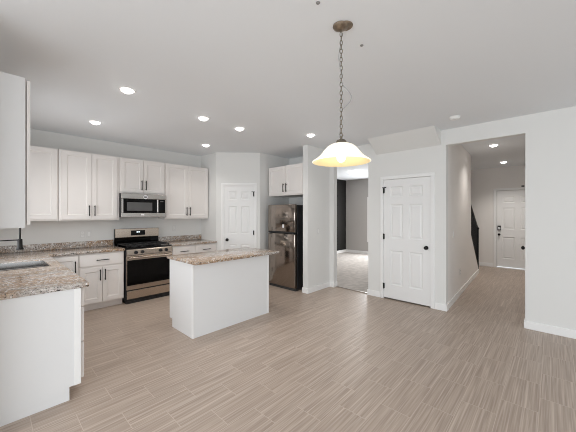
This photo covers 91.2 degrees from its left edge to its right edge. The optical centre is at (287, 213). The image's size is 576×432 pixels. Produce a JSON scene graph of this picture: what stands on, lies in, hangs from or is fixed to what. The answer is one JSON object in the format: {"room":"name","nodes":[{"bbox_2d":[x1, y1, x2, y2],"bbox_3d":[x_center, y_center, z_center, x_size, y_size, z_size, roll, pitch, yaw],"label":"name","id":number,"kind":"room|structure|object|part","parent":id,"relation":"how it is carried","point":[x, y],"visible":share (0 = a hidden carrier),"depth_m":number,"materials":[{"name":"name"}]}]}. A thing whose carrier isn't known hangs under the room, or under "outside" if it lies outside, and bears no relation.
{"room":"kitchen","nodes":[
{"label":"kitchen","id":0,"kind":"room"},
{"bbox_2d":[0,129,200,245],"bbox_3d":[-3.117,0.102,5.081,0.120,2.745,3.580,0,0,43],"label":"wall","id":1,"kind":"structure","parent":0,"point":[37,232],"depth_m":4.82,"materials":[{"name":"white paint"}]},
{"bbox_2d":[30,145,57,220],"bbox_3d":[-3.811,-0.431,4.008,0.330,1.068,0.818,0,0,43],"label":"upper cabinet","id":2,"kind":"object","parent":1,"relation":"attached to","point":[43,160],"visible":0.59,"depth_m":4.08,"materials":[{"name":"white paint"}]},
{"bbox_2d":[0,240,112,252],"bbox_3d":[-3.646,0.509,4.414,0.020,0.102,1.600,0,0,43],"label":"backsplash","id":3,"kind":"structure","parent":1,"relation":"attached to","point":[65,245],"depth_m":4.41,"materials":[{"name":"stone"}]},
{"bbox_2d":[58,149,118,220],"bbox_3d":[-3.239,-0.431,4.589,0.369,1.068,0.805,0,0,43],"label":"upper cabinet","id":4,"kind":"object","parent":1,"relation":"attached to","point":[88,183],"visible":0.99,"depth_m":4.46,"materials":[{"name":"white paint"}]},
{"bbox_3d":[-3.264,-0.436,4.364,0.020,1.034,0.372,0,0,43],"label":"door","id":5,"kind":"part","parent":4,"relation":"part of","materials":[{"name":"white paint"}]},
{"bbox_3d":[-3.010,-0.436,4.634,0.020,1.034,0.357,0,0,43],"label":"door","id":6,"kind":"part","parent":4,"relation":"part of","materials":[{"name":"white paint"}]},
{"bbox_2d":[86,230,90,236],"bbox_3d":[-3.347,0.340,4.741,0.009,0.116,0.072,0,0,43],"label":"light switch","id":7,"kind":"object","parent":1,"relation":"attached to","point":[88,233],"visible":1,"depth_m":4.74,"materials":[{"name":"white plastic"}]},
{"bbox_2d":[119,157,164,194],"bbox_3d":[-2.699,-0.660,5.165,0.369,0.610,0.765,0,0,43],"label":"upper cabinet","id":8,"kind":"object","parent":1,"relation":"attached to","point":[136,176],"visible":0.98,"depth_m":5.04,"materials":[{"name":"white paint"}]},
{"bbox_3d":[-2.728,-0.665,4.936,0.020,0.576,0.368,0,0,43],"label":"door","id":9,"kind":"part","parent":8,"relation":"part of","materials":[{"name":"white paint"}]},
{"bbox_2d":[119,193,166,216],"bbox_3d":[-2.667,-0.145,5.133,0.455,0.410,0.762,0,0,43],"label":"microwave","id":10,"kind":"object","parent":8,"relation":"attached to","point":[130,204],"visible":1,"depth_m":4.97,"materials":[{"name":"silver metal"}]},
{"bbox_3d":[-2.608,-0.136,4.950,0.030,0.240,0.573,0,0,43],"label":"door","id":11,"kind":"part","parent":10,"relation":"part of","materials":[{"name":"black glass"}]},
{"bbox_3d":[-2.546,0.023,5.019,0.026,0.074,0.758,0,0,43],"label":"trim","id":12,"kind":"part","parent":10,"relation":"part of","materials":[{"name":"silver metal"}]},
{"bbox_3d":[-2.350,-0.136,5.227,0.028,0.240,0.130,0,0,43],"label":"control panel","id":13,"kind":"part","parent":10,"relation":"part of","materials":[{"name":"black glass"}]},
{"bbox_3d":[-2.472,-0.665,5.208,0.020,0.576,0.368,0,0,43],"label":"door","id":14,"kind":"part","parent":8,"relation":"part of","materials":[{"name":"white paint"}]},
{"bbox_2d":[158,234,200,241],"bbox_3d":[-2.246,0.509,5.905,0.020,0.102,0.940,0,0,43],"label":"backsplash","id":15,"kind":"structure","parent":1,"relation":"attached to","point":[183,237],"depth_m":5.88,"materials":[{"name":"stone"}]},
{"bbox_2d":[158,163,207,218],"bbox_3d":[-2.119,-0.431,5.782,0.369,1.068,0.920,0,0,43],"label":"upper cabinet","id":16,"kind":"object","parent":1,"relation":"attached to","point":[186,187],"visible":0.98,"depth_m":5.64,"materials":[{"name":"white paint"}]},
{"bbox_3d":[-2.175,-0.436,5.524,0.020,1.034,0.445,0,0,43],"label":"door","id":17,"kind":"part","parent":16,"relation":"part of","materials":[{"name":"white paint"}]},
{"bbox_3d":[-1.866,-0.436,5.853,0.020,1.034,0.445,0,0,43],"label":"door","id":18,"kind":"part","parent":16,"relation":"part of","materials":[{"name":"white paint"}]},
{"bbox_2d":[201,153,215,240],"bbox_3d":[-1.674,0.102,6.092,0.600,2.745,0.110,0,0,43],"label":"wall","id":19,"kind":"structure","parent":0,"point":[208,226],"depth_m":5.99,"materials":[{"name":"white paint"}]},
{"bbox_2d":[216,152,259,249],"bbox_3d":[-1.040,0.102,5.910,0.909,2.745,0.100,0,0,-2],"label":"wall","id":20,"kind":"structure","parent":0,"point":[230,167],"depth_m":5.86,"materials":[{"name":"white paint"}]},
{"bbox_2d":[221,183,256,249],"bbox_3d":[-1.019,0.420,5.902,0.736,2.110,0.118,0,0,-2],"label":"trim","id":21,"kind":"structure","parent":20,"relation":"attached to","point":[222,184],"depth_m":5.85,"materials":[{"name":"white paint"}]},
{"bbox_2d":[224,186,254,249],"bbox_3d":[-1.007,0.440,5.846,0.634,2.026,0.100,0,0,-2],"label":"door","id":22,"kind":"structure","parent":20,"relation":"in","point":[238,200],"depth_m":5.86,"materials":[{"name":"white paint"}]},
{"bbox_2d":[260,153,288,249],"bbox_3d":[-0.280,0.102,6.273,0.103,2.745,0.997,0,0,43],"label":"wall","id":23,"kind":"structure","parent":0,"point":[267,161],"depth_m":6.01,"materials":[{"name":"white paint"}]},
{"bbox_2d":[0,0,575,180],"bbox_3d":[1.704,-1.320,3.421,9.600,0.100,12.120,0,0,43],"label":"ceiling","id":24,"kind":"structure","parent":0,"point":[270,69],"depth_m":2.42,"materials":[{"name":"white paint"}]},
{"bbox_2d":[88,120,101,124],"bbox_3d":[-2.670,-1.253,3.906,0.159,0.034,0.159,0,0,43],"label":"recessed light","id":25,"kind":"object","parent":24,"relation":"in","point":[94,122],"visible":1,"depth_m":3.87,"materials":[{"name":"white plastic"}]},
{"bbox_2d":[118,86,135,93],"bbox_3d":[-1.647,-1.253,2.891,0.159,0.034,0.159,0,0,43],"label":"recessed light","id":26,"kind":"object","parent":24,"relation":"in","point":[127,90],"visible":1,"depth_m":2.86,"materials":[{"name":"white plastic"}]},
{"bbox_2d":[197,116,209,120],"bbox_3d":[-1.122,-1.253,3.743,0.159,0.034,0.159,0,0,43],"label":"recessed light","id":27,"kind":"object","parent":24,"relation":"in","point":[203,118],"visible":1,"depth_m":3.71,"materials":[{"name":"white plastic"}]},
{"bbox_2d":[234,127,244,130],"bbox_3d":[-0.719,-1.253,4.201,0.159,0.034,0.159,0,0,43],"label":"recessed light","id":28,"kind":"object","parent":24,"relation":"in","point":[236,128],"visible":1,"depth_m":4.17,"materials":[{"name":"white plastic"}]},
{"bbox_2d":[312,20,370,166],"bbox_3d":[0.363,-0.810,1.923,0.394,0.920,0.394,0,0,43],"label":"pendant lamp","id":29,"kind":"object","parent":24,"relation":"hanging from","point":[341,153],"visible":1,"depth_m":1.90,"materials":[{"name":"frosted white glass"},{"name":"antique bronze"}]},
{"bbox_3d":[0.363,-0.414,1.923,0.394,0.127,0.394,0,0,43],"label":"lamp shade","id":30,"kind":"part","parent":29,"relation":"part of","materials":[{"name":"white glass"}]},
{"bbox_3d":[0.363,-0.865,1.923,0.017,0.752,0.017,0,0,43],"label":"chain","id":31,"kind":"part","parent":29,"relation":"part of","materials":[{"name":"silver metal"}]},
{"bbox_3d":[0.363,-0.410,1.923,0.060,0.121,0.060,0,0,43],"label":"bulb","id":32,"kind":"part","parent":29,"relation":"part of","materials":[{"name":"white glass"}]},
{"bbox_3d":[0.385,-1.266,1.903,0.104,0.009,0.104,0,0,43],"label":"ceiling plate","id":33,"kind":"part","parent":29,"relation":"part of","materials":[{"name":"brown metal"}]},
{"bbox_2d":[348,170,360,174],"bbox_3d":[1.965,-1.220,8.389,0.390,0.100,0.390,0,0,43],"label":"flush ceiling light","id":34,"kind":"object","parent":24,"relation":"attached to","point":[353,172],"visible":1,"depth_m":8.26,"materials":[{"name":"white glass"}]},
{"bbox_2d":[449,115,460,120],"bbox_3d":[2.190,-1.252,3.705,0.136,0.036,0.136,0,0,43],"label":"smoke detector","id":35,"kind":"object","parent":24,"relation":"attached to","point":[456,117],"visible":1,"depth_m":3.67,"materials":[{"name":"white plastic"}]},
{"bbox_2d":[0,265,575,431],"bbox_3d":[1.741,1.525,3.454,9.390,0.100,12.020,0,0,43],"label":"floor","id":36,"kind":"structure","parent":0,"point":[329,359],"depth_m":2.65,"materials":[{"name":"tile"}]},
{"bbox_2d":[0,287,83,426],"bbox_3d":[-2.196,1.037,2.395,0.919,0.876,0.679,0,0,43],"label":"base cabinet","id":37,"kind":"object","parent":36,"relation":"on","point":[42,335],"visible":0.8,"depth_m":2.10,"materials":[{"name":"white paint"}]},
{"bbox_3d":[-1.691,0.985,2.266,0.005,0.770,0.045,0,0,43],"label":"corner trim","id":38,"kind":"part","parent":37,"relation":"part of","materials":[{"name":"white paint"}]},
{"bbox_3d":[-2.004,1.198,2.613,0.876,0.285,0.020,0,0,43],"label":"drawer","id":39,"kind":"part","parent":37,"relation":"part of","materials":[{"name":"white paint"}]},
{"bbox_3d":[-2.004,0.905,2.613,0.876,0.276,0.020,0,0,43],"label":"drawer","id":40,"kind":"part","parent":37,"relation":"part of","materials":[{"name":"white paint"}]},
{"bbox_3d":[-2.004,0.683,2.613,0.876,0.144,0.020,0,0,43],"label":"drawer","id":41,"kind":"part","parent":37,"relation":"part of","materials":[{"name":"white paint"}]},
{"bbox_2d":[52,255,77,274],"bbox_3d":[-3.623,1.037,3.961,0.662,0.876,1.005,0,0,43],"label":"base cabinet","id":42,"kind":"object","parent":36,"relation":"on","point":[70,261],"visible":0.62,"depth_m":4.07,"materials":[{"name":"white paint"}]},
{"bbox_2d":[78,251,123,310],"bbox_3d":[-3.073,1.037,4.549,0.666,0.876,0.600,0,0,43],"label":"base cabinet","id":43,"kind":"object","parent":36,"relation":"on","point":[104,272],"visible":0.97,"depth_m":4.36,"materials":[{"name":"white paint"}]},
{"bbox_3d":[-2.966,1.085,4.248,0.020,0.530,0.285,0,0,43],"label":"door","id":44,"kind":"part","parent":43,"relation":"part of","materials":[{"name":"white paint"}]},
{"bbox_3d":[-2.866,0.707,4.354,0.020,0.171,0.576,0,0,43],"label":"drawer","id":45,"kind":"part","parent":43,"relation":"part of","materials":[{"name":"white paint"}]},
{"bbox_3d":[-2.767,1.085,4.460,0.020,0.530,0.285,0,0,43],"label":"door","id":46,"kind":"part","parent":43,"relation":"part of","materials":[{"name":"white paint"}]},
{"bbox_2d":[114,227,171,303],"bbox_3d":[-2.572,0.873,5.037,0.714,1.205,0.758,0,0,43],"label":"gas range","id":47,"kind":"object","parent":36,"relation":"on","point":[146,263],"visible":0.95,"depth_m":4.87,"materials":[{"name":"silver metal"}]},
{"bbox_2d":[117,244,170,248],"bbox_3d":[-2.584,0.575,5.048,0.562,0.015,0.758,0,0,43],"label":"cooktop","id":48,"kind":"object","parent":47,"relation":"in","point":[149,246],"depth_m":4.88,"materials":[{"name":"black metal"}]},
{"bbox_3d":[-2.368,1.330,4.845,0.035,0.134,0.734,0,0,43],"label":"storage drawer","id":49,"kind":"part","parent":47,"relation":"part of","materials":[{"name":"silver metal"}]},
{"bbox_3d":[-2.367,0.966,4.844,0.038,0.562,0.746,0,0,43],"label":"oven door","id":50,"kind":"part","parent":47,"relation":"part of","materials":[{"name":"silver metal"}]},
{"bbox_3d":[-2.375,0.634,4.851,0.076,0.090,0.750,0,0,43],"label":"control panel","id":51,"kind":"part","parent":47,"relation":"part of","materials":[{"name":"silver metal"}]},
{"bbox_3d":[-2.333,0.723,4.812,0.058,0.028,0.698,0,0,43],"label":"door handle","id":52,"kind":"part","parent":47,"relation":"part of","materials":[{"name":"silver metal"}]},
{"bbox_2d":[171,243,215,254],"bbox_3d":[-2.010,1.037,5.681,0.666,0.876,0.932,0,0,43],"label":"base cabinet","id":53,"kind":"object","parent":36,"relation":"on","point":[176,250],"visible":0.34,"depth_m":5.45,"materials":[{"name":"white paint"}]},
{"bbox_3d":[-1.962,0.707,5.317,0.020,0.171,0.442,0,0,43],"label":"drawer","id":54,"kind":"part","parent":53,"relation":"part of","materials":[{"name":"white paint"}]},
{"bbox_2d":[167,239,216,245],"bbox_3d":[-2.018,0.579,5.691,0.643,0.036,0.940,0,0,43],"label":"countertop","id":55,"kind":"structure","parent":53,"relation":"on","point":[196,241],"depth_m":5.59,"materials":[{"name":"stone"}]},
{"bbox_3d":[-1.643,0.707,5.657,0.020,0.171,0.442,0,0,43],"label":"drawer","id":56,"kind":"part","parent":53,"relation":"part of","materials":[{"name":"white paint"}]},
{"bbox_2d":[170,255,268,338],"bbox_3d":[-0.949,1.037,3.988,0.674,0.876,1.223,0,0,43],"label":"base cabinet","id":57,"kind":"object","parent":36,"relation":"on","point":[205,299],"visible":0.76,"depth_m":3.62,"materials":[{"name":"white paint"}]},
{"bbox_3d":[-1.346,1.037,3.535,0.598,0.876,0.012,0,0,43],"label":"panel","id":58,"kind":"part","parent":57,"relation":"part of","materials":[{"name":"white paint"}]},
{"bbox_3d":[-1.123,1.038,3.328,0.023,0.875,0.022,0,0,43],"label":"corner trim","id":59,"kind":"part","parent":57,"relation":"part of","materials":[{"name":"white paint"}]},
{"bbox_2d":[167,247,278,264],"bbox_3d":[-0.875,0.579,3.999,0.760,0.036,1.368,0,0,43],"label":"countertop","id":60,"kind":"structure","parent":57,"relation":"on","point":[199,258],"depth_m":3.79,"materials":[{"name":"stone"}]},
{"bbox_3d":[-0.301,1.038,4.203,0.023,0.875,0.022,0,0,43],"label":"corner trim","id":61,"kind":"part","parent":57,"relation":"part of","materials":[{"name":"white paint"}]},
{"bbox_2d":[268,204,302,290],"bbox_3d":[0.119,0.647,5.851,0.742,1.655,0.787,0,0,43],"label":"refrigerator","id":62,"kind":"object","parent":36,"relation":"on","point":[285,222],"visible":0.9,"depth_m":5.49,"materials":[{"name":"silver metal"}]},
{"bbox_3d":[-0.130,0.365,5.594,0.692,0.030,0.072,0,0,43],"label":"freezer handle","id":63,"kind":"part","parent":62,"relation":"part of","materials":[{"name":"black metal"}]},
{"bbox_3d":[-0.119,0.905,5.599,0.742,1.030,0.070,0,0,43],"label":"fridge door","id":64,"kind":"part","parent":62,"relation":"part of","materials":[{"name":"silver metal"}]},
{"bbox_3d":[-0.119,0.090,5.599,0.742,0.540,0.070,0,0,43],"label":"freezer door","id":65,"kind":"part","parent":62,"relation":"part of","materials":[{"name":"silver metal"}]},
{"bbox_2d":[471,205,478,268],"bbox_3d":[4.366,0.614,6.655,0.128,1.723,1.300,0,0,40],"label":"stair railing","id":66,"kind":"object","parent":36,"relation":"on","point":[474,227],"visible":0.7,"depth_m":6.83,"materials":[{"name":"black metal"}]},
{"bbox_3d":[4.377,0.066,6.646,0.050,0.628,1.300,0,0,40],"label":"handrail","id":67,"kind":"part","parent":66,"relation":"part of","materials":[{"name":"black metal"}]},
{"bbox_3d":[4.743,0.900,7.075,0.100,1.150,0.100,0,0,40],"label":"newel post","id":68,"kind":"part","parent":66,"relation":"part of","materials":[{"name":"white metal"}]},
{"bbox_2d":[303,145,329,287],"bbox_3d":[0.581,0.102,5.518,0.113,2.745,0.760,0,0,43],"label":"wall","id":69,"kind":"structure","parent":0,"point":[316,179],"depth_m":5.37,"materials":[{"name":"white paint"}]},
{"bbox_2d":[302,282,336,293],"bbox_3d":[0.637,1.425,5.495,0.858,0.100,0.141,0,0,-39],"label":"baseboard","id":70,"kind":"structure","parent":69,"relation":"attached to","point":[328,284],"depth_m":5.42,"materials":[{"name":"white paint"}]},
{"bbox_2d":[337,179,345,250],"bbox_3d":[0.630,0.102,9.203,0.120,2.745,4.520,0,0,43],"label":"wall","id":71,"kind":"structure","parent":0,"point":[341,184],"depth_m":10.58,"materials":[{"name":"black paint"}]},
{"bbox_2d":[337,249,367,253],"bbox_3d":[1.922,1.419,8.058,3.330,0.112,4.420,0,0,43],"label":"baseboard","id":72,"kind":"structure","parent":71,"relation":"attached to","point":[345,250],"depth_m":10.51,"materials":[{"name":"white paint"}]},
{"bbox_2d":[337,252,367,291],"bbox_3d":[1.889,1.519,8.038,3.548,0.112,4.695,0,0,43],"label":"floor","id":73,"kind":"structure","parent":0,"point":[352,268],"depth_m":7.14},
{"bbox_2d":[346,179,367,250],"bbox_3d":[3.425,0.102,9.747,3.450,2.745,0.100,0,0,43],"label":"wall","id":74,"kind":"structure","parent":0,"point":[356,190],"depth_m":10.50,"materials":[{"name":"grey paint"}]},
{"bbox_2d":[367,197,367,241],"bbox_3d":[3.404,0.210,9.760,1.400,1.630,0.050,0,0,43],"label":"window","id":75,"kind":"structure","parent":74,"relation":"in","point":[367,197],"depth_m":10.22,"materials":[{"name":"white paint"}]},
{"bbox_2d":[368,126,440,154],"bbox_3d":[1.842,-1.160,4.543,1.045,0.220,0.345,0,0,43],"label":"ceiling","id":76,"kind":"structure","parent":0,"point":[429,136],"depth_m":4.49,"materials":[{"name":"white paint"}]},
{"bbox_2d":[289,106,575,329],"bbox_3d":[2.981,0.102,3.803,8.060,2.745,0.135,0,0,43],"label":"wall","id":77,"kind":"structure","parent":0,"point":[550,136],"depth_m":3.59,"materials":[{"name":"white paint"}]},
{"bbox_2d":[269,163,302,197],"bbox_3d":[0.157,-0.666,5.883,0.965,0.598,0.729,0,0,43],"label":"upper cabinet","id":78,"kind":"object","parent":77,"relation":"attached to","point":[284,181],"visible":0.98,"depth_m":5.63,"materials":[{"name":"white paint"}]},
{"bbox_3d":[-0.218,-0.671,5.802,0.459,0.564,0.020,0,0,43],"label":"door","id":79,"kind":"part","parent":78,"relation":"part of","materials":[{"name":"white paint"}]},
{"bbox_3d":[0.119,-0.671,5.486,0.453,0.564,0.020,0,0,43],"label":"door","id":80,"kind":"part","parent":78,"relation":"part of","materials":[{"name":"white paint"}]},
{"bbox_2d":[336,286,366,293],"bbox_3d":[1.225,1.468,5.441,0.737,0.014,0.030,0,0,43],"label":"trim","id":81,"kind":"structure","parent":77,"relation":"attached to","point":[336,286],"depth_m":5.43,"materials":[{"name":"silver metal"}]},
{"bbox_2d":[382,176,430,306],"bbox_3d":[1.938,0.434,4.669,0.779,2.038,0.100,0,0,43],"label":"door","id":82,"kind":"structure","parent":77,"relation":"in","point":[407,201],"depth_m":4.64,"materials":[{"name":"white paint"}]},
{"bbox_2d":[380,172,434,308],"bbox_3d":[1.983,0.414,4.703,0.881,2.122,0.118,0,0,43],"label":"trim","id":83,"kind":"structure","parent":77,"relation":"attached to","point":[432,174],"depth_m":4.51,"materials":[{"name":"white paint"}]},
{"bbox_2d":[367,289,448,311],"bbox_3d":[1.960,1.425,4.737,1.302,0.100,0.129,0,0,43],"label":"baseboard","id":84,"kind":"structure","parent":77,"relation":"attached to","point":[438,306],"depth_m":4.34,"materials":[{"name":"white paint"}]},
{"bbox_2d":[524,318,575,338],"bbox_3d":[4.500,1.425,2.362,3.872,0.100,0.143,0,0,43],"label":"baseboard","id":85,"kind":"structure","parent":77,"relation":"attached to","point":[564,332],"depth_m":3.46,"materials":[{"name":"white paint"}]},
{"bbox_2d":[448,145,477,301],"bbox_3d":[3.565,0.102,5.722,0.100,2.745,3.513,0,0,40],"label":"wall","id":86,"kind":"structure","parent":0,"point":[459,159],"depth_m":5.10,"materials":[{"name":"white paint"}]},
{"bbox_2d":[448,269,478,307],"bbox_3d":[3.608,1.425,5.685,0.014,0.100,3.513,0,0,40],"label":"baseboard","id":87,"kind":"structure","parent":86,"relation":"attached to","point":[456,296],"depth_m":5.26,"materials":[{"name":"white paint"}]},
{"bbox_2d":[471,165,524,262],"bbox_3d":[5.686,0.102,7.912,2.257,2.745,0.120,0,0,43],"label":"wall","id":88,"kind":"structure","parent":0,"point":[483,181],"depth_m":7.91,"materials":[{"name":"white paint"}]},
{"bbox_2d":[479,262,492,266],"bbox_3d":[5.397,1.425,8.092,0.790,0.100,0.014,0,0,43],"label":"baseboard","id":89,"kind":"structure","parent":88,"relation":"attached to","point":[480,263],"depth_m":7.93,"materials":[{"name":"white paint"}]},
{"bbox_2d":[493,187,524,266],"bbox_3d":[6.104,0.394,7.494,1.036,2.163,0.118,0,0,43],"label":"trim","id":90,"kind":"structure","parent":88,"relation":"attached to","point":[521,188],"depth_m":7.79,"materials":[{"name":"white paint"}]},
{"bbox_2d":[496,190,524,268],"bbox_3d":[6.080,0.410,7.455,0.932,2.070,0.100,0,0,43],"label":"door","id":91,"kind":"structure","parent":88,"relation":"in","point":[510,205],"depth_m":7.57,"materials":[{"name":"white paint"}]},
{"bbox_2d":[496,266,524,270],"bbox_3d":[6.052,1.465,7.438,0.920,0.020,0.070,0,0,43],"label":"sill","id":92,"kind":"structure","parent":88,"relation":"attached to","point":[496,266],"depth_m":7.50,"materials":[{"name":"white paint"}]},
{"bbox_3d":[-3.799,0.103,1.922,3.210,2.745,2.200,0,0,43],"label":"wall","id":93,"kind":"structure","parent":0,"visible":0},
{"bbox_2d":[0,72,29,227],"bbox_3d":[-2.224,-0.446,2.196,0.612,1.098,0.355,0,0,43],"label":"upper cabinet","id":94,"kind":"object","parent":93,"relation":"attached to","point":[14,90],"visible":1,"depth_m":2.02,"materials":[{"name":"white paint"}]},
{"bbox_3d":[-2.140,-0.451,2.293,0.595,1.064,0.020,0,0,43],"label":"door","id":95,"kind":"part","parent":94,"relation":"part of","materials":[{"name":"white paint"}]},
{"bbox_3d":[-2.879,1.037,3.032,0.945,0.876,0.673,0,0,43],"label":"base cabinet","id":96,"kind":"object","parent":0,"visible":0},
{"bbox_2d":[0,245,124,299],"bbox_3d":[-2.595,0.579,3.414,2.918,0.036,1.620,0,0,43],"label":"countertop","id":97,"kind":"structure","parent":96,"relation":"on","point":[55,277],"depth_m":2.56,"materials":[{"name":"stone"}]},
{"bbox_2d":[0,228,23,249],"bbox_3d":[-3.026,0.254,2.987,0.105,0.613,0.332,0,0,43],"label":"kitchen faucet","id":98,"kind":"object","parent":97,"relation":"on","point":[19,241],"visible":0.7,"depth_m":3.05,"materials":[{"name":"black metal"}]},
{"bbox_2d":[0,260,49,270],"bbox_3d":[-2.912,0.681,3.078,0.595,0.232,0.425,0,0,43],"label":"sink","id":99,"kind":"object","parent":97,"relation":"in","point":[41,263],"visible":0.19,"depth_m":3.27,"materials":[{"name":"silver metal"}]}
]}

